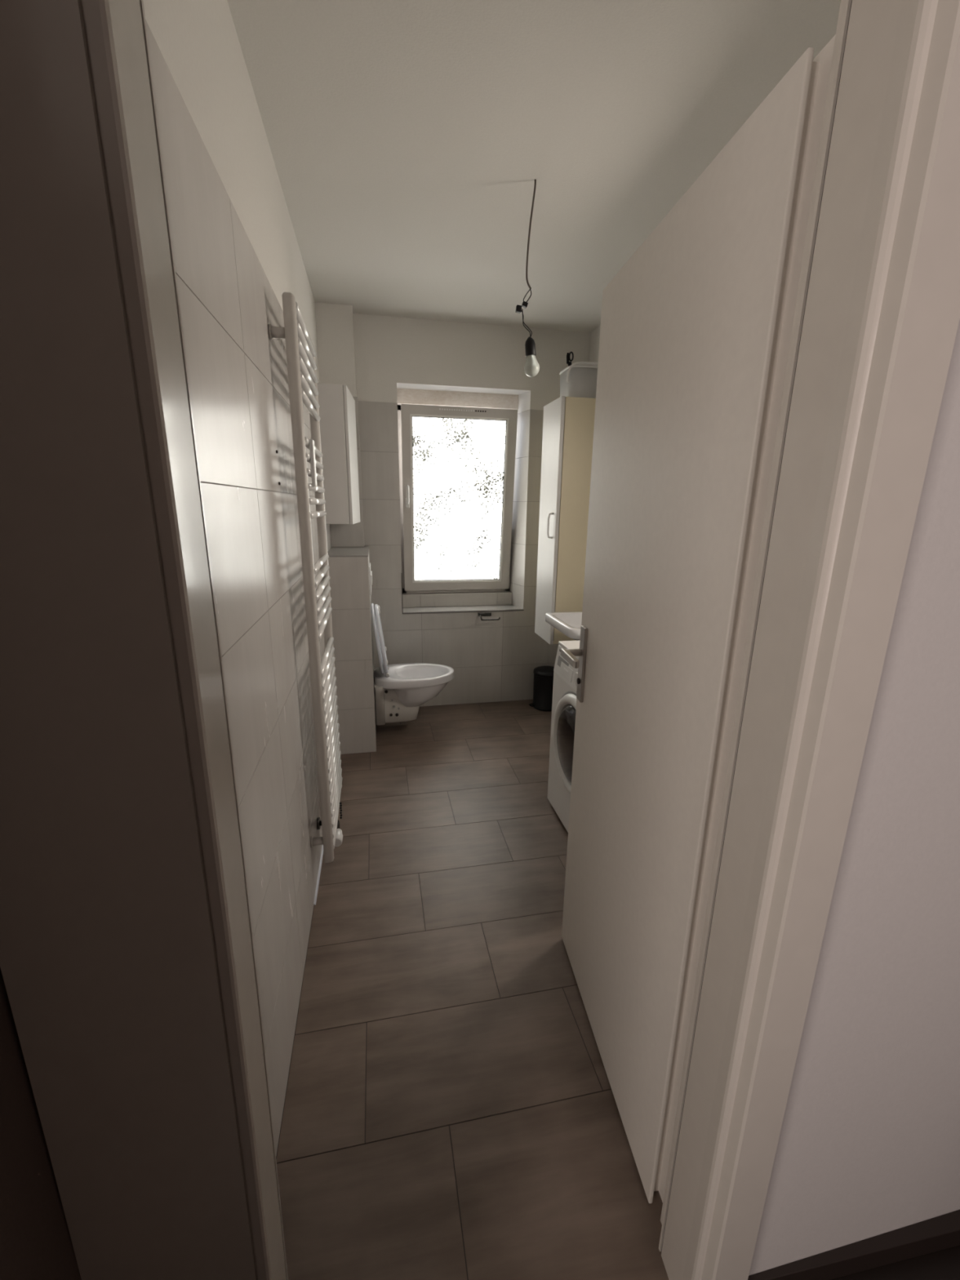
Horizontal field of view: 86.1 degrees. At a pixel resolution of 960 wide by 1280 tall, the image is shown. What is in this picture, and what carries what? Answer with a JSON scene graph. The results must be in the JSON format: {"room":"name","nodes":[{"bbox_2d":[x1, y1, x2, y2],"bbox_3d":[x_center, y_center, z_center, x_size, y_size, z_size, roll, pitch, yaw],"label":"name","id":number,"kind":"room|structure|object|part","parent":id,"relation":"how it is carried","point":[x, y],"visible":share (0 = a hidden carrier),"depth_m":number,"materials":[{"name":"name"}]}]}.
{"room":"hallway","nodes":[
{"label":"hallway","id":0,"kind":"room"},
{"bbox_2d":[0,968,81,1279],"bbox_3d":[-1.253,0.129,0.110,1.630,2.580,0.435,-2,15,-11],"label":"wall","id":1,"kind":"structure","parent":0,"point":[36,1242],"depth_m":0.55,"materials":[{"name":"brown paint"}]},
{"bbox_2d":[142,0,331,1155],"bbox_3d":[-0.748,-0.354,1.984,0.120,2.580,2.972,-2,15,-11],"label":"wall","id":2,"kind":"structure","parent":0,"point":[236,250],"depth_m":1.18,"materials":[{"name":"grey tile"}]},
{"bbox_2d":[267,292,342,862],"bbox_3d":[-0.621,-0.127,1.958,0.102,1.916,0.566,-2,15,-11],"label":"towel radiator","id":3,"kind":"object","parent":2,"relation":"attached to","point":[301,353],"visible":0.98,"depth_m":1.78,"materials":[{"name":"metal"}]},
{"bbox_3d":[-0.556,-0.076,1.702,0.034,1.884,0.030,-2,15,-11],"label":"rail","id":4,"kind":"part","parent":3,"relation":"part of","materials":[{"name":"metal"}]},
{"bbox_2d":[309,439,317,486],"bbox_3d":[-0.540,-0.571,1.663,0.011,0.143,0.050,-2,15,-11],"label":"towel hook","id":5,"kind":"object","parent":3,"relation":"attached to","point":[312,447],"visible":1,"depth_m":1.64,"materials":[{"name":"white metal"}]},
{"bbox_3d":[-0.658,-0.206,2.195,0.034,1.884,0.030,-2,15,-11],"label":"rail","id":6,"kind":"part","parent":3,"relation":"part of","materials":[{"name":"metal"}]},
{"bbox_3d":[-0.586,0.719,2.165,0.011,0.064,0.034,-2,15,-11],"label":"chain","id":7,"kind":"part","parent":3,"relation":"part of","materials":[{"name":"plastic"}]},
{"bbox_2d":[313,844,323,905],"bbox_3d":[-0.739,0.839,2.505,0.007,0.007,1.220,-2,15,-11],"label":"trim","id":8,"kind":"structure","parent":2,"relation":"attached to","point":[322,854],"depth_m":2.06,"materials":[{"name":"white plastic"}]},
{"bbox_2d":[317,383,359,524],"bbox_3d":[-0.792,-1.013,2.886,0.192,0.694,0.430,-2,15,-11],"label":"upper cabinet","id":9,"kind":"object","parent":2,"relation":"attached to","point":[338,434],"visible":0.91,"depth_m":2.70,"materials":[{"name":"white wood"}]},
{"bbox_3d":[-0.722,-1.014,2.896,0.023,0.694,0.421,-1,15,-7],"label":"door","id":10,"kind":"part","parent":9,"relation":"part of","materials":[{"name":"white wood"}]},
{"bbox_2d":[315,302,364,547],"bbox_3d":[-0.866,-1.291,3.215,0.215,1.393,0.142,-2,15,-11],"label":"wall column","id":11,"kind":"structure","parent":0,"point":[334,322],"depth_m":3.05,"materials":[{"name":"white paint"}]},
{"bbox_2d":[352,313,591,706],"bbox_3d":[-0.169,-0.799,3.712,1.955,2.580,0.300,-2,15,-11],"label":"wall","id":12,"kind":"structure","parent":0,"point":[491,660],"depth_m":3.47,"materials":[{"name":"grey tile"}]},
{"bbox_2d":[402,591,511,607],"bbox_3d":[-0.159,-0.306,3.928,0.880,0.117,0.120,-2,15,-11],"label":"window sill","id":13,"kind":"structure","parent":12,"relation":"attached to","point":[468,598],"depth_m":3.87,"materials":[{"name":"grey tile"}]},
{"bbox_2d":[396,388,518,593],"bbox_3d":[-0.156,-1.024,3.694,0.850,1.389,0.224,-2,15,-11],"label":"window","id":14,"kind":"structure","parent":12,"relation":"in","point":[420,446],"depth_m":3.64,"materials":[{"name":"white plastic"}]},
{"bbox_3d":[-0.500,-0.992,3.550,0.028,0.150,0.062,-2,15,-11],"label":"handle","id":15,"kind":"part","parent":14,"relation":"part of","materials":[{"name":"white plastic"}]},
{"bbox_3d":[-0.154,-0.980,3.683,0.662,1.127,0.116,-2,15,-11],"label":"pane","id":16,"kind":"part","parent":14,"relation":"part of","materials":[{"name":"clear glass"}]},
{"bbox_2d":[401,577,523,613],"bbox_3d":[-0.127,-0.362,3.765,0.892,0.290,0.175,-2,15,-11],"label":"window sill","id":17,"kind":"structure","parent":12,"relation":"attached to","point":[496,607],"depth_m":3.77,"materials":[{"name":"white stone"}]},
{"bbox_2d":[478,612,500,620],"bbox_3d":[0.066,-0.172,3.727,0.150,0.048,0.075,-2,15,-11],"label":"toilet roll holder","id":18,"kind":"object","parent":12,"relation":"attached to","point":[480,614],"visible":1,"depth_m":3.74,"materials":[{"name":"metal"}]},
{"bbox_3d":[0.034,-0.189,3.752,0.098,0.028,0.008,-2,15,-11],"label":"plate","id":19,"kind":"part","parent":18,"relation":"part of","materials":[{"name":"metal"}]},
{"bbox_2d":[226,0,840,333],"bbox_3d":[-0.150,-1.405,0.733,4.150,0.100,5.652,-2,15,-11],"label":"ceiling","id":20,"kind":"structure","parent":0,"point":[410,141],"depth_m":1.57,"materials":[{"name":"white paint"}]},
{"bbox_2d":[515,179,539,377],"bbox_3d":[0.184,-1.326,1.903,0.099,0.637,0.060,-2,15,-11],"label":"pendant bulb","id":21,"kind":"object","parent":20,"relation":"hanging from","point":[531,367],"visible":1,"depth_m":1.94,"materials":[{"name":"black plastic"}]},
{"bbox_2d":[524,336,536,356],"bbox_3d":[0.193,-1.119,1.960,0.044,0.067,0.040,-2,15,-11],"label":"socket","id":22,"kind":"object","parent":21,"relation":"attached to","point":[530,344],"depth_m":1.95,"materials":[{"name":"black plastic"}]},
{"bbox_3d":[0.200,-1.056,1.977,0.060,0.078,0.060,-2,15,-11],"label":"bulb","id":23,"kind":"part","parent":21,"relation":"part of","materials":[{"name":"clear glass"}]},
{"bbox_2d":[588,324,600,365],"bbox_3d":[1.060,-0.426,2.344,0.100,2.580,2.962,-2,15,-11],"label":"wall","id":24,"kind":"structure","parent":0,"point":[595,334],"depth_m":3.36,"materials":[{"name":"white paint"}]},
{"bbox_2d":[545,611,582,640],"bbox_3d":[0.665,-0.115,2.873,0.490,0.230,0.445,-2,15,-11],"label":"washbasin","id":25,"kind":"object","parent":24,"relation":"attached to","point":[569,624],"visible":0.24,"depth_m":2.96,"materials":[{"name":"white ceramic"}]},
{"bbox_2d":[534,395,595,644],"bbox_3d":[0.597,-0.721,3.268,0.426,1.452,0.329,-2,15,-11],"label":"upper cabinet","id":26,"kind":"object","parent":24,"relation":"attached to","point":[568,422],"visible":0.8,"depth_m":3.11,"materials":[{"name":"white wood"}]},
{"bbox_3d":[0.431,-0.715,3.236,0.022,1.452,0.329,-2,15,-11],"label":"door","id":27,"kind":"part","parent":26,"relation":"part of","materials":[{"name":"white wood"}]},
{"bbox_3d":[0.427,-0.695,3.127,0.036,0.158,0.012,-2,15,-11],"label":"handle","id":28,"kind":"part","parent":26,"relation":"part of","materials":[{"name":"white plastic"}]},
{"bbox_2d":[559,361,598,398],"bbox_3d":[0.584,-1.512,3.043,0.224,0.190,0.247,-2,15,-11],"label":"plastic tub","id":29,"kind":"object","parent":26,"relation":"on","point":[576,380],"visible":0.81,"depth_m":2.95,"materials":[{"name":"white plastic"}]},
{"bbox_2d":[566,351,573,366],"bbox_3d":[0.523,-1.542,2.992,0.052,0.251,0.024,-2,15,-11],"label":"tool","id":30,"kind":"object","parent":29,"relation":"in","point":[568,354],"visible":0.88,"depth_m":2.96,"materials":[{"name":"black plastic"}]},
{"bbox_3d":[0.603,-1.525,2.926,0.219,0.104,0.033,0,15,-4],"label":"carry handle","id":31,"kind":"part","parent":29,"relation":"part of","materials":[{"name":"white plastic"}]},
{"bbox_2d":[275,699,959,1279],"bbox_3d":[-0.155,1.198,1.271,4.150,0.050,5.372,-2,15,-11],"label":"floor","id":32,"kind":"structure","parent":0,"point":[451,1112],"depth_m":1.41,"materials":[{"name":"brown tile"}]},
{"bbox_2d":[327,546,376,754],"bbox_3d":[-0.806,0.026,3.279,0.236,1.187,0.684,-2,15,-11],"label":"wall ledge","id":33,"kind":"object","parent":32,"relation":"on","point":[348,570],"visible":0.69,"depth_m":2.95,"materials":[{"name":"grey tile"}]},
{"bbox_2d":[368,562,372,595],"bbox_3d":[-0.672,-0.378,3.163,0.015,0.170,0.240,-2,15,-11],"label":"flush plate","id":34,"kind":"object","parent":33,"relation":"attached to","point":[370,571],"visible":0.99,"depth_m":3.06,"materials":[{"name":"white plastic"}]},
{"bbox_2d":[370,603,453,724],"bbox_3d":[-0.430,0.136,3.349,0.522,0.772,0.372,-2,15,-11],"label":"toilet","id":35,"kind":"object","parent":33,"relation":"attached to","point":[400,690],"visible":1,"depth_m":3.28,"materials":[{"name":"white ceramic"}]},
{"bbox_3d":[-0.651,-0.014,3.263,0.066,0.443,0.364,-2,15,-11],"label":"lid","id":36,"kind":"part","parent":35,"relation":"part of","materials":[{"name":"white plastic"}]},
{"bbox_3d":[-0.627,-0.013,3.268,0.069,0.434,0.360,-2,15,-11],"label":"seat","id":37,"kind":"part","parent":35,"relation":"part of","materials":[{"name":"white plastic"}]},
{"bbox_3d":[-0.432,0.313,3.395,0.522,0.222,0.372,-2,15,-11],"label":"bowl","id":38,"kind":"part","parent":35,"relation":"part of","materials":[{"name":"white ceramic"}]},
{"bbox_2d":[528,666,554,711],"bbox_3d":[0.502,0.356,3.836,0.214,0.299,0.214,9,17,29],"label":"pedal bin","id":39,"kind":"object","parent":32,"relation":"on","point":[543,675],"visible":0.68,"depth_m":3.76,"materials":[{"name":"black plastic"}]},
{"bbox_3d":[0.503,0.229,3.803,0.214,0.037,0.214,-2,15,-11],"label":"lid","id":40,"kind":"part","parent":39,"relation":"part of","materials":[{"name":"black plastic"}]},
{"bbox_2d":[547,640,579,832],"bbox_3d":[0.690,0.480,2.286,0.647,0.848,0.602,-2,15,-11],"label":"washing machine","id":41,"kind":"object","parent":32,"relation":"on","point":[565,676],"visible":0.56,"depth_m":2.33,"materials":[{"name":"white metal"}]},
{"bbox_3d":[0.378,0.109,2.332,0.010,0.045,0.130,-2,15,-11],"label":"detergent drawer","id":42,"kind":"part","parent":41,"relation":"part of","materials":[{"name":"grey plastic"}]},
{"bbox_3d":[0.419,0.158,2.145,0.024,0.125,0.588,-2,15,-11],"label":"control panel","id":43,"kind":"part","parent":41,"relation":"part of","materials":[{"name":"white plastic"}]},
{"bbox_3d":[0.385,0.140,2.287,0.012,0.053,0.145,-2,15,-11],"label":"drawer","id":44,"kind":"part","parent":41,"relation":"part of","materials":[{"name":"white plastic"}]},
{"bbox_3d":[0.389,0.457,2.212,0.029,0.362,0.362,-2,15,-11],"label":"door glass","id":45,"kind":"part","parent":41,"relation":"part of","materials":[{"name":"glass"}]},
{"bbox_2d":[748,319,959,1275],"bbox_3d":[0.641,-0.013,0.742,2.700,2.580,0.118,-2,15,-11],"label":"wall","id":46,"kind":"structure","parent":0,"point":[868,1144],"depth_m":0.82,"materials":[{"name":"paint"}]},
{"bbox_2d":[0,0,959,1279],"bbox_3d":[-0.026,0.237,0.663,1.002,2.120,0.188,-2,15,-11],"label":"door frame","id":47,"kind":"structure","parent":46,"relation":"attached to","point":[128,966],"depth_m":0.54,"materials":[{"name":"paint"}]},
{"bbox_3d":[-0.400,0.286,0.586,0.235,2.055,0.107,-2,15,-11],"label":"post","id":48,"kind":"part","parent":47,"relation":"part of","materials":[{"name":"paint"}]},
{"bbox_3d":[0.426,0.260,0.727,0.093,2.055,0.120,-2,15,-11],"label":"post","id":49,"kind":"part","parent":47,"relation":"part of","materials":[{"name":"paint"}]},
{"bbox_2d":[560,34,835,1203],"bbox_3d":[0.329,0.162,1.187,0.108,1.986,0.750,-1,15,-7],"label":"door","id":50,"kind":"structure","parent":46,"relation":"in","point":[696,325],"depth_m":0.97,"materials":[{"name":"white paint"}]},
{"bbox_3d":[0.269,0.050,1.429,0.058,0.021,0.130,-1,15,-6],"label":"handle","id":51,"kind":"part","parent":50,"relation":"part of","materials":[{"name":"metal"}]},
{"bbox_3d":[0.295,0.070,1.490,0.009,0.223,0.040,-1,15,-6],"label":"handle plate","id":52,"kind":"part","parent":50,"relation":"part of","materials":[{"name":"metal"}]},
{"bbox_3d":[2.140,0.224,-0.093,0.100,2.580,2.172,-2,15,-11],"label":"wall","id":53,"kind":"structure","parent":0,"visible":0},
{"bbox_2d":[747,1209,959,1279],"bbox_3d":[1.169,1.211,1.084,1.427,0.052,0.052,-2,15,-11],"label":"baseboard","id":54,"kind":"structure","parent":53,"relation":"attached to","point":[942,1232],"depth_m":1.02,"materials":[{"name":"brown wood"}]}
]}

